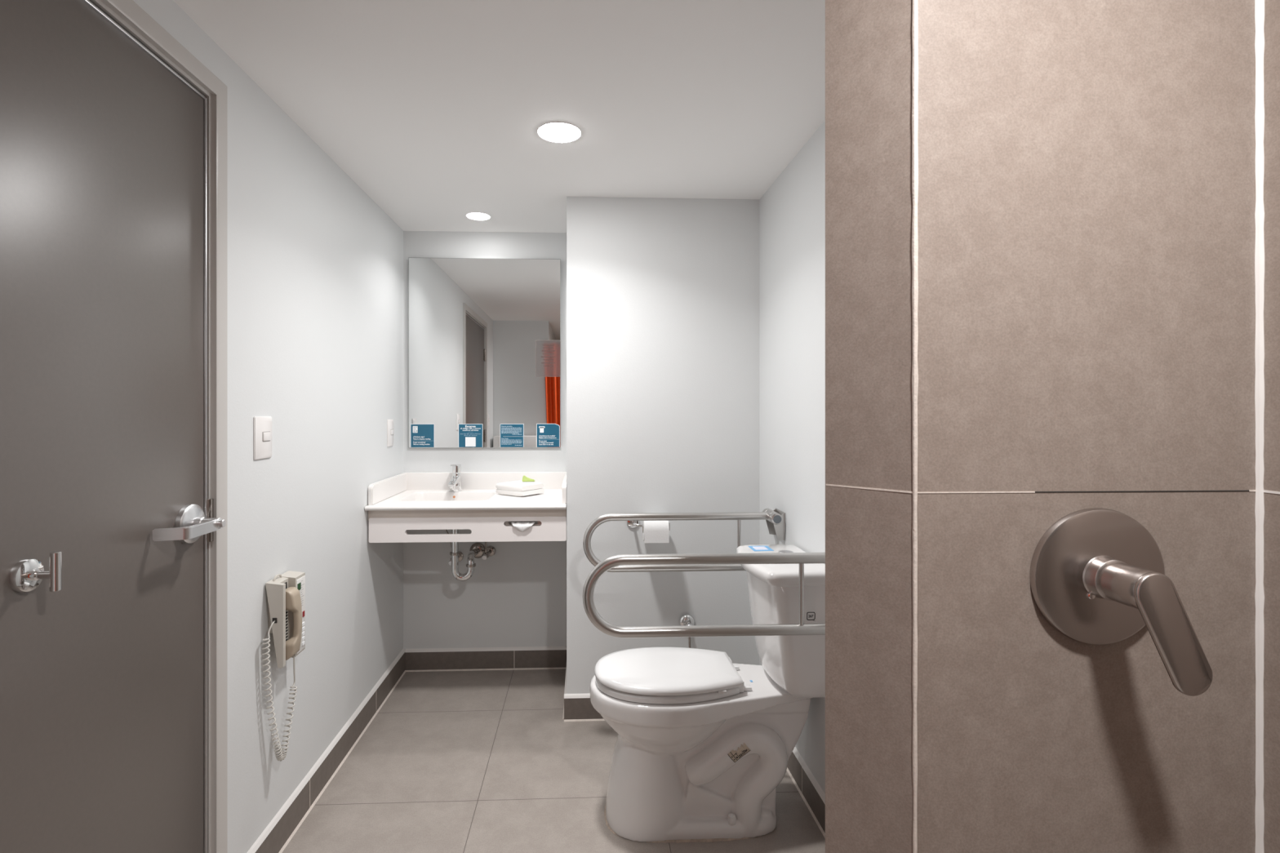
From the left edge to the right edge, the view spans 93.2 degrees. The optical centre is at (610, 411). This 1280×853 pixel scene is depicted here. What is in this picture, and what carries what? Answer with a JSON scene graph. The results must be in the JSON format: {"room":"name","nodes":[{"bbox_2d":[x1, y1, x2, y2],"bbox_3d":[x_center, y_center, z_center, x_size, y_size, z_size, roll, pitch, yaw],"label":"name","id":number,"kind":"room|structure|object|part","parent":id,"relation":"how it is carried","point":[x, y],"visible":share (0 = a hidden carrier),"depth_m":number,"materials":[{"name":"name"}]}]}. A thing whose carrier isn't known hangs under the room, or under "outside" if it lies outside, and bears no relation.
{"room":"hotel bathroom","nodes":[
{"label":"hotel bathroom","id":0,"kind":"room"},
{"bbox_2d":[133,0,403,852],"bbox_3d":[-1.026,0.194,1.578,0.120,2.187,3.160,0,0,-2],"label":"wall","id":1,"kind":"structure","parent":0,"point":[315,264],"depth_m":1.91,"materials":[{"name":"white paint"}]},
{"bbox_2d":[0,0,226,852],"bbox_3d":[-0.931,0.263,0.971,0.128,2.025,0.941,0,0,-2],"label":"door","id":2,"kind":"structure","parent":1,"relation":"in","point":[101,144],"depth_m":1.13,"materials":[{"name":"laminate"}]},
{"bbox_2d":[8,551,62,592],"bbox_3d":[-0.920,0.260,0.980,0.056,0.064,0.053,0,0,-2],"label":"robe hook","id":3,"kind":"object","parent":2,"relation":"attached to","point":[27,574],"visible":1,"depth_m":0.97,"materials":[{"name":"silver metal"}]},
{"bbox_3d":[-0.920,0.265,0.980,0.035,0.017,0.017,0,0,-2],"label":"stem","id":4,"kind":"part","parent":3,"relation":"part of","materials":[{"name":"silver metal"}]},
{"bbox_3d":[-0.908,0.258,1.321,0.052,0.026,0.146,0,0,20],"label":"lever","id":5,"kind":"part","parent":2,"relation":"part of","materials":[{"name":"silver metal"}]},
{"bbox_3d":[-0.956,0.256,1.382,0.020,0.088,0.088,0,0,-2],"label":"handle","id":6,"kind":"part","parent":2,"relation":"part of","materials":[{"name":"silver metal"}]},
{"bbox_2d":[83,0,227,852],"bbox_3d":[-0.984,0.239,0.975,0.114,2.096,1.048,0,0,-2],"label":"trim","id":7,"kind":"structure","parent":1,"relation":"attached to","point":[127,16],"depth_m":1.45,"materials":[{"name":"grey paint"}]},
{"bbox_3d":[-0.961,0.261,1.451,0.012,0.103,0.009,0,0,-2],"label":"strike plate","id":8,"kind":"part","parent":7,"relation":"part of","materials":[{"name":"silver metal"}]},
{"bbox_2d":[253,416,271,460],"bbox_3d":[-0.964,0.072,1.686,0.013,0.118,0.089,0,0,-2],"label":"light switch","id":9,"kind":"object","parent":1,"relation":"attached to","point":[262,424],"visible":1,"depth_m":1.67,"materials":[{"name":"white plastic"}]},
{"bbox_2d":[262,570,305,761],"bbox_3d":[-0.934,0.732,1.743,0.079,0.525,0.173,0,0,-2],"label":"wall phone","id":10,"kind":"object","parent":1,"relation":"attached to","point":[286,593],"visible":1,"depth_m":1.72,"materials":[{"name":"grey plastic"}]},
{"bbox_3d":[-0.962,0.581,1.762,0.024,0.100,0.083,0,0,-2],"label":"wall plate","id":11,"kind":"part","parent":10,"relation":"part of","materials":[{"name":"grey plastic"}]},
{"bbox_3d":[-0.937,0.790,1.712,0.028,0.409,0.114,0,0,20],"label":"coiled cord","id":12,"kind":"part","parent":10,"relation":"part of","materials":[{"name":"grey plastic"}]},
{"bbox_2d":[285,611,288,640],"bbox_3d":[-0.940,0.628,1.738,0.002,0.092,0.048,0,0,-2],"label":"speaker grille","id":13,"kind":"object","parent":10,"relation":"attached to","point":[286,612],"depth_m":1.76,"materials":[{"name":"grey plastic"}]},
{"bbox_2d":[247,648,405,852],"bbox_3d":[-0.987,1.231,2.255,0.017,0.112,1.500,0,0,-2],"label":"baseboard","id":14,"kind":"structure","parent":1,"relation":"attached to","point":[282,828],"depth_m":2.07,"materials":[{"name":"tile"}]},
{"bbox_2d":[386,419,394,446],"bbox_3d":[-1.012,0.097,2.792,0.013,0.124,0.075,0,0,-2],"label":"light switch","id":15,"kind":"object","parent":1,"relation":"attached to","point":[390,431],"visible":1,"depth_m":2.77,"materials":[{"name":"white plastic"}]},
{"bbox_2d":[403,231,566,649],"bbox_3d":[-0.618,0.194,3.081,0.825,2.187,0.120,0,0,-2],"label":"wall niche","id":16,"kind":"object","parent":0,"point":[515,597],"visible":0.43,"depth_m":3.02,"materials":[{"name":"white paint"}]},
{"bbox_2d":[444,529,463,565],"bbox_3d":[-0.777,0.587,2.970,0.068,0.323,0.111,0,0,13],"label":"valve","id":17,"kind":"object","parent":16,"relation":"attached to","point":[460,556],"visible":0.27,"depth_m":3.01,"materials":[{"name":"silver metal"}]},
{"bbox_2d":[364,471,566,542],"bbox_3d":[-0.604,0.421,2.752,0.821,0.240,0.538,0,0,-2],"label":"countertop","id":18,"kind":"structure","parent":16,"relation":"attached to","point":[398,504],"depth_m":2.53,"materials":[{"name":"white stone"}]},
{"bbox_2d":[398,491,496,501],"bbox_3d":[-0.736,0.447,2.781,0.397,0.119,0.310,0,0,-2],"label":"basin","id":19,"kind":"object","parent":18,"relation":"in","point":[413,495],"depth_m":2.93,"materials":[{"name":"white ceramic"}]},
{"bbox_2d":[448,463,462,491],"bbox_3d":[-0.749,0.320,2.912,0.049,0.134,0.144,0,0,-2],"label":"faucet","id":20,"kind":"object","parent":18,"relation":"on","point":[455,483],"visible":1,"depth_m":2.94,"materials":[{"name":"silver metal"}]},
{"bbox_3d":[-0.749,0.334,2.897,0.038,0.054,0.114,0,0,-2],"label":"spout","id":21,"kind":"part","parent":20,"relation":"part of","materials":[{"name":"silver metal"}]},
{"bbox_3d":[-0.750,0.275,2.933,0.042,0.044,0.093,0,0,-2],"label":"lever","id":22,"kind":"part","parent":20,"relation":"part of","materials":[{"name":"silver metal"}]},
{"bbox_2d":[449,529,484,581],"bbox_3d":[-0.679,0.646,2.888,0.124,0.269,0.263,0,0,-2],"label":"trap","id":23,"kind":"object","parent":18,"relation":"attached to","point":[477,550],"visible":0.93,"depth_m":2.77,"materials":[{"name":"silver metal"}]},
{"bbox_3d":[-0.590,0.490,2.520,0.814,0.102,0.018,0,0,-2],"label":"apron panel","id":24,"kind":"part","parent":18,"relation":"part of","materials":[{"name":"white"}]},
{"bbox_2d":[495,480,544,496],"bbox_3d":[-0.423,0.357,2.837,0.175,0.057,0.157,0,0,36],"label":"hand towel","id":25,"kind":"object","parent":18,"relation":"on","point":[515,488],"visible":0.97,"depth_m":2.78,"materials":[{"name":"white fabric"}]},
{"bbox_2d":[522,475,535,481],"bbox_3d":[-0.385,0.314,2.851,0.063,0.028,0.024,0,0,-12],"label":"sachet","id":26,"kind":"object","parent":25,"relation":"on","point":[525,478],"visible":1,"depth_m":2.84,"materials":[{"name":"green"}]},
{"bbox_2d":[504,520,541,531],"bbox_3d":[-0.367,0.474,2.573,0.163,0.050,0.135,0,0,-2],"label":"tissue box","id":27,"kind":"object","parent":18,"relation":"attached to","point":[521,526],"visible":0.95,"depth_m":2.53,"materials":[{"name":"white paper"}]},
{"bbox_2d":[408,257,560,448],"bbox_3d":[-0.623,-0.292,3.014,0.752,0.944,0.015,0,0,-2],"label":"mirror","id":28,"kind":"object","parent":16,"relation":"attached to","point":[475,325],"visible":1,"depth_m":3.00,"materials":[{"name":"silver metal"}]},
{"bbox_2d":[410,423,434,447],"bbox_3d":[-0.929,0.118,2.992,0.117,0.116,0.002,0,0,-2],"label":"notice","id":29,"kind":"object","parent":28,"relation":"attached to","point":[422,435],"visible":1,"depth_m":2.99,"materials":[{"name":"blue paper"}]},
{"bbox_2d":[458,423,482,447],"bbox_3d":[-0.693,0.118,3.002,0.120,0.116,0.001,0,0,-2],"label":"notice","id":30,"kind":"object","parent":28,"relation":"attached to","point":[470,435],"visible":1,"depth_m":3.00,"materials":[{"name":"blue paper"}]},
{"bbox_2d":[500,423,524,447],"bbox_3d":[-0.489,0.118,3.011,0.118,0.116,0.001,0,0,-2],"label":"notice","id":31,"kind":"object","parent":28,"relation":"attached to","point":[512,435],"visible":1,"depth_m":3.01,"materials":[{"name":"blue paper"}]},
{"bbox_2d":[536,423,559,447],"bbox_3d":[-0.309,0.117,3.019,0.116,0.117,0.002,0,0,-2],"label":"notice","id":32,"kind":"object","parent":28,"relation":"attached to","point":[548,435],"visible":1,"depth_m":3.02,"materials":[{"name":"blue paper"}]},
{"bbox_2d":[404,646,566,671],"bbox_3d":[-0.609,1.233,3.013,0.814,0.108,0.017,0,0,-2],"label":"baseboard","id":33,"kind":"structure","parent":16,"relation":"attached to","point":[477,659],"depth_m":3.01,"materials":[{"name":"tile"}]},
{"bbox_2d":[405,471,566,489],"bbox_3d":[-0.615,0.345,3.011,0.821,0.088,0.019,0,0,-2],"label":"backsplash","id":34,"kind":"structure","parent":16,"relation":"attached to","point":[469,480],"depth_m":3.00,"materials":[{"name":"white stone"}]},
{"bbox_2d":[481,542,495,559],"bbox_3d":[-0.650,0.568,2.968,0.161,0.309,0.104,0,0,-2],"label":"valve","id":35,"kind":"object","parent":16,"relation":"attached to","point":[490,551],"visible":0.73,"depth_m":2.97,"materials":[{"name":"silver metal"}]},
{"bbox_3d":[-0.608,0.704,2.927,0.026,0.026,0.018,0,0,-2],"label":"valve knob","id":36,"kind":"part","parent":35,"relation":"part of","materials":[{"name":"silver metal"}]},
{"bbox_2d":[173,0,825,232],"bbox_3d":[-0.033,-0.950,0.774,2.100,0.100,4.850,0,0,-2],"label":"ceiling","id":37,"kind":"structure","parent":0,"point":[435,109],"depth_m":1.70,"materials":[{"name":"white paint"}]},
{"bbox_2d":[466,212,490,220],"bbox_3d":[-0.605,-0.897,2.775,0.110,0.006,0.110,0,0,-2],"label":"recessed light","id":38,"kind":"object","parent":37,"relation":"in","point":[473,215],"visible":1,"depth_m":2.76,"materials":[{"name":"white plastic"}]},
{"bbox_2d":[537,121,581,142],"bbox_3d":[-0.163,-0.897,1.944,0.142,0.006,0.142,0,0,-2],"label":"recessed light","id":39,"kind":"object","parent":37,"relation":"in","point":[553,131],"visible":1,"depth_m":1.93,"materials":[{"name":"white plastic"}]},
{"bbox_2d":[282,669,825,852],"bbox_3d":[-0.033,1.337,0.774,2.100,0.100,4.850,0,0,-2],"label":"floor","id":40,"kind":"structure","parent":0,"point":[484,761],"depth_m":2.09,"materials":[{"name":"tile"}]},
{"bbox_2d":[589,544,825,843],"bbox_3d":[0.292,0.873,1.926,0.712,0.828,0.392,0,0,-2],"label":"toilet","id":41,"kind":"object","parent":40,"relation":"on","point":[705,743],"visible":0.99,"depth_m":1.82,"materials":[{"name":"white ceramic"}]},
{"bbox_3d":[0.172,0.850,1.934,0.437,0.020,0.324,0,0,-2],"label":"seat","id":42,"kind":"part","parent":41,"relation":"part of","materials":[{"name":"white plastic"}]},
{"bbox_3d":[0.176,0.822,1.934,0.451,0.025,0.330,0,0,-2],"label":"lid","id":43,"kind":"part","parent":41,"relation":"part of","materials":[{"name":"white plastic"}]},
{"bbox_3d":[0.282,1.074,1.939,0.693,0.426,0.355,0,0,-2],"label":"bowl","id":44,"kind":"part","parent":41,"relation":"part of","materials":[{"name":"white ceramic"}]},
{"bbox_3d":[0.403,0.843,2.019,0.054,0.036,0.044,0,0,-2],"label":"hinge post","id":45,"kind":"part","parent":41,"relation":"part of","materials":[{"name":"white plastic"}]},
{"bbox_3d":[0.409,0.843,1.869,0.054,0.036,0.044,0,0,-2],"label":"hinge post","id":46,"kind":"part","parent":41,"relation":"part of","materials":[{"name":"white plastic"}]},
{"bbox_3d":[0.536,0.485,1.937,0.223,0.044,0.392,0,0,-2],"label":"tank lid","id":47,"kind":"part","parent":41,"relation":"part of","materials":[{"name":"white ceramic"}]},
{"bbox_3d":[0.549,0.679,1.937,0.198,0.349,0.362,0,0,-2],"label":"tank","id":48,"kind":"part","parent":41,"relation":"part of","materials":[{"name":"white ceramic"}]},
{"bbox_2d":[566,196,759,693],"bbox_3d":[0.212,0.194,2.859,0.815,2.187,0.635,0,0,-2],"label":"wall","id":49,"kind":"structure","parent":0,"point":[663,294],"depth_m":2.54,"materials":[{"name":"white paint"}]},
{"bbox_2d":[562,666,566,719],"bbox_3d":[-0.200,1.233,2.776,0.017,0.108,0.504,0,0,-2],"label":"baseboard","id":50,"kind":"structure","parent":49,"relation":"attached to","point":[565,690],"depth_m":2.61,"materials":[{"name":"tile"}]},
{"bbox_2d":[564,693,604,721],"bbox_3d":[0.221,1.233,2.533,0.826,0.108,0.017,0,0,-2],"label":"baseboard","id":51,"kind":"structure","parent":49,"relation":"attached to","point":[577,707],"depth_m":2.52,"materials":[{"name":"tile"}]},
{"bbox_2d":[626,520,670,530],"bbox_3d":[0.157,0.459,2.499,0.172,0.054,0.079,0,0,-2],"label":"paper holder","id":52,"kind":"object","parent":49,"relation":"attached to","point":[633,524],"visible":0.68,"depth_m":2.53,"materials":[{"name":"silver metal"}]},
{"bbox_3d":[0.165,0.464,2.498,0.146,0.021,0.071,0,0,-2],"label":"arm","id":53,"kind":"part","parent":52,"relation":"part of","materials":[{"name":"silver metal"}]},
{"bbox_2d":[641,520,669,542],"bbox_3d":[0.185,0.477,2.469,0.100,0.100,0.101,0,0,-2],"label":"toilet paper roll","id":54,"kind":"object","parent":52,"relation":"hanging from","point":[653,531],"visible":0.84,"depth_m":2.42,"materials":[{"name":"white paper"}]},
{"bbox_2d":[679,613,694,626],"bbox_3d":[0.345,0.859,2.492,0.067,0.071,0.119,0,0,-23],"label":"valve","id":55,"kind":"object","parent":49,"relation":"attached to","point":[686,619],"depth_m":2.53,"materials":[{"name":"silver metal"}]},
{"bbox_2d":[688,636,691,648],"bbox_3d":[0.355,0.938,2.470,0.067,0.045,0.019,0,0,-23],"label":"valve","id":56,"kind":"object","parent":49,"relation":"attached to","point":[689,637],"depth_m":2.48,"materials":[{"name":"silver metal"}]},
{"bbox_2d":[759,120,825,794],"bbox_3d":[0.721,0.194,1.908,0.120,2.187,1.910,0,0,-2],"label":"wall","id":57,"kind":"structure","parent":0,"point":[792,211],"depth_m":2.09,"materials":[{"name":"white paint"}]},
{"bbox_2d":[582,508,785,572],"bbox_3d":[0.272,0.487,2.263,0.746,0.228,0.125,0,0,-2],"label":"grab rail","id":58,"kind":"object","parent":57,"relation":"attached to","point":[775,519],"visible":0.86,"depth_m":2.26,"materials":[{"name":"silver metal"}]},
{"bbox_3d":[0.488,0.491,2.285,0.013,0.172,0.013,0,0,-2],"label":"spacer post","id":59,"kind":"part","parent":58,"relation":"part of","materials":[{"name":"silver metal"}]},
{"bbox_3d":[0.643,0.424,2.283,0.004,0.102,0.110,0,0,-2],"label":"wall plate","id":60,"kind":"part","parent":58,"relation":"part of","materials":[{"name":"silver metal"}]},
{"bbox_2d":[582,552,825,638],"bbox_3d":[0.300,0.487,1.607,0.746,0.228,0.125,0,0,-2],"label":"grab rail","id":61,"kind":"object","parent":57,"relation":"attached to","point":[801,558],"visible":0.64,"depth_m":1.61,"materials":[{"name":"silver metal"}]},
{"bbox_3d":[0.516,0.491,1.629,0.013,0.172,0.013,0,0,-2],"label":"spacer post","id":62,"kind":"part","parent":61,"relation":"part of","materials":[{"name":"silver metal"}]},
{"bbox_2d":[786,746,825,838],"bbox_3d":[0.659,1.233,1.752,0.017,0.108,1.593,0,0,-2],"label":"baseboard","id":63,"kind":"structure","parent":57,"relation":"attached to","point":[813,796],"depth_m":1.97,"materials":[{"name":"tile"}]},
{"bbox_2d":[825,0,1255,852],"bbox_3d":[0.572,0.194,0.862,0.538,2.187,0.177,0,0,-2],"label":"wall","id":64,"kind":"structure","parent":0,"point":[1086,196],"depth_m":0.78,"materials":[{"name":"tile"}]},
{"bbox_2d":[826,484,912,493],"bbox_3d":[0.345,0.102,0.808,0.003,0.002,0.118,0,0,-44],"label":"trim","id":65,"kind":"structure","parent":64,"relation":"attached to","point":[868,488],"depth_m":0.81,"materials":[{"name":"beige tile"}]},
{"bbox_2d":[911,0,918,852],"bbox_3d":[0.386,0.194,0.765,0.008,2.183,0.008,0,0,-2],"label":"trim","id":66,"kind":"structure","parent":64,"relation":"attached to","point":[914,18],"depth_m":0.76,"materials":[{"name":"silver metal"}]},
{"bbox_2d":[917,491,1035,493],"bbox_3d":[0.465,0.102,0.769,0.156,0.002,0.003,0,0,-2],"label":"trim","id":67,"kind":"structure","parent":64,"relation":"attached to","point":[964,491],"depth_m":0.77,"materials":[{"name":"beige tile"}]},
{"bbox_2d":[1029,507,1213,696],"bbox_3d":[0.625,0.223,0.727,0.174,0.199,0.096,0,0,-2],"label":"shower valve","id":68,"kind":"object","parent":64,"relation":"attached to","point":[1097,576],"visible":1,"depth_m":0.76,"materials":[{"name":"silver metal"}]},
{"bbox_3d":[0.640,0.253,0.704,0.082,0.138,0.048,0,0,-2],"label":"lever","id":69,"kind":"part","parent":68,"relation":"part of","materials":[{"name":"silver metal"}]},
{"bbox_2d":[1035,490,1248,492],"bbox_3d":[0.686,0.102,0.779,0.287,0.001,0.003,0,0,-2],"label":"trim","id":70,"kind":"structure","parent":64,"relation":"attached to","point":[1125,491],"depth_m":0.78,"materials":[{"name":"grey"}]},
{"bbox_2d":[1263,0,1279,852],"bbox_3d":[0.951,0.194,-0.300,0.120,2.187,2.520,0,0,-2],"label":"wall","id":71,"kind":"structure","parent":0,"point":[1272,7],"depth_m":0.77,"materials":[{"name":"tile"}]},
{"bbox_2d":[1254,0,1264,852],"bbox_3d":[0.843,0.194,0.784,0.012,2.183,0.012,0,0,-2],"label":"trim","id":72,"kind":"structure","parent":71,"relation":"attached to","point":[1259,4],"depth_m":0.78,"materials":[{"name":"white metal"}]},
{"bbox_2d":[1263,489,1279,493],"bbox_3d":[0.893,0.102,-0.338,0.003,0.003,2.248,0,0,-2],"label":"trim","id":73,"kind":"structure","parent":71,"relation":"attached to","point":[1264,491],"depth_m":0.77,"materials":[{"name":"white metal"}]}
]}

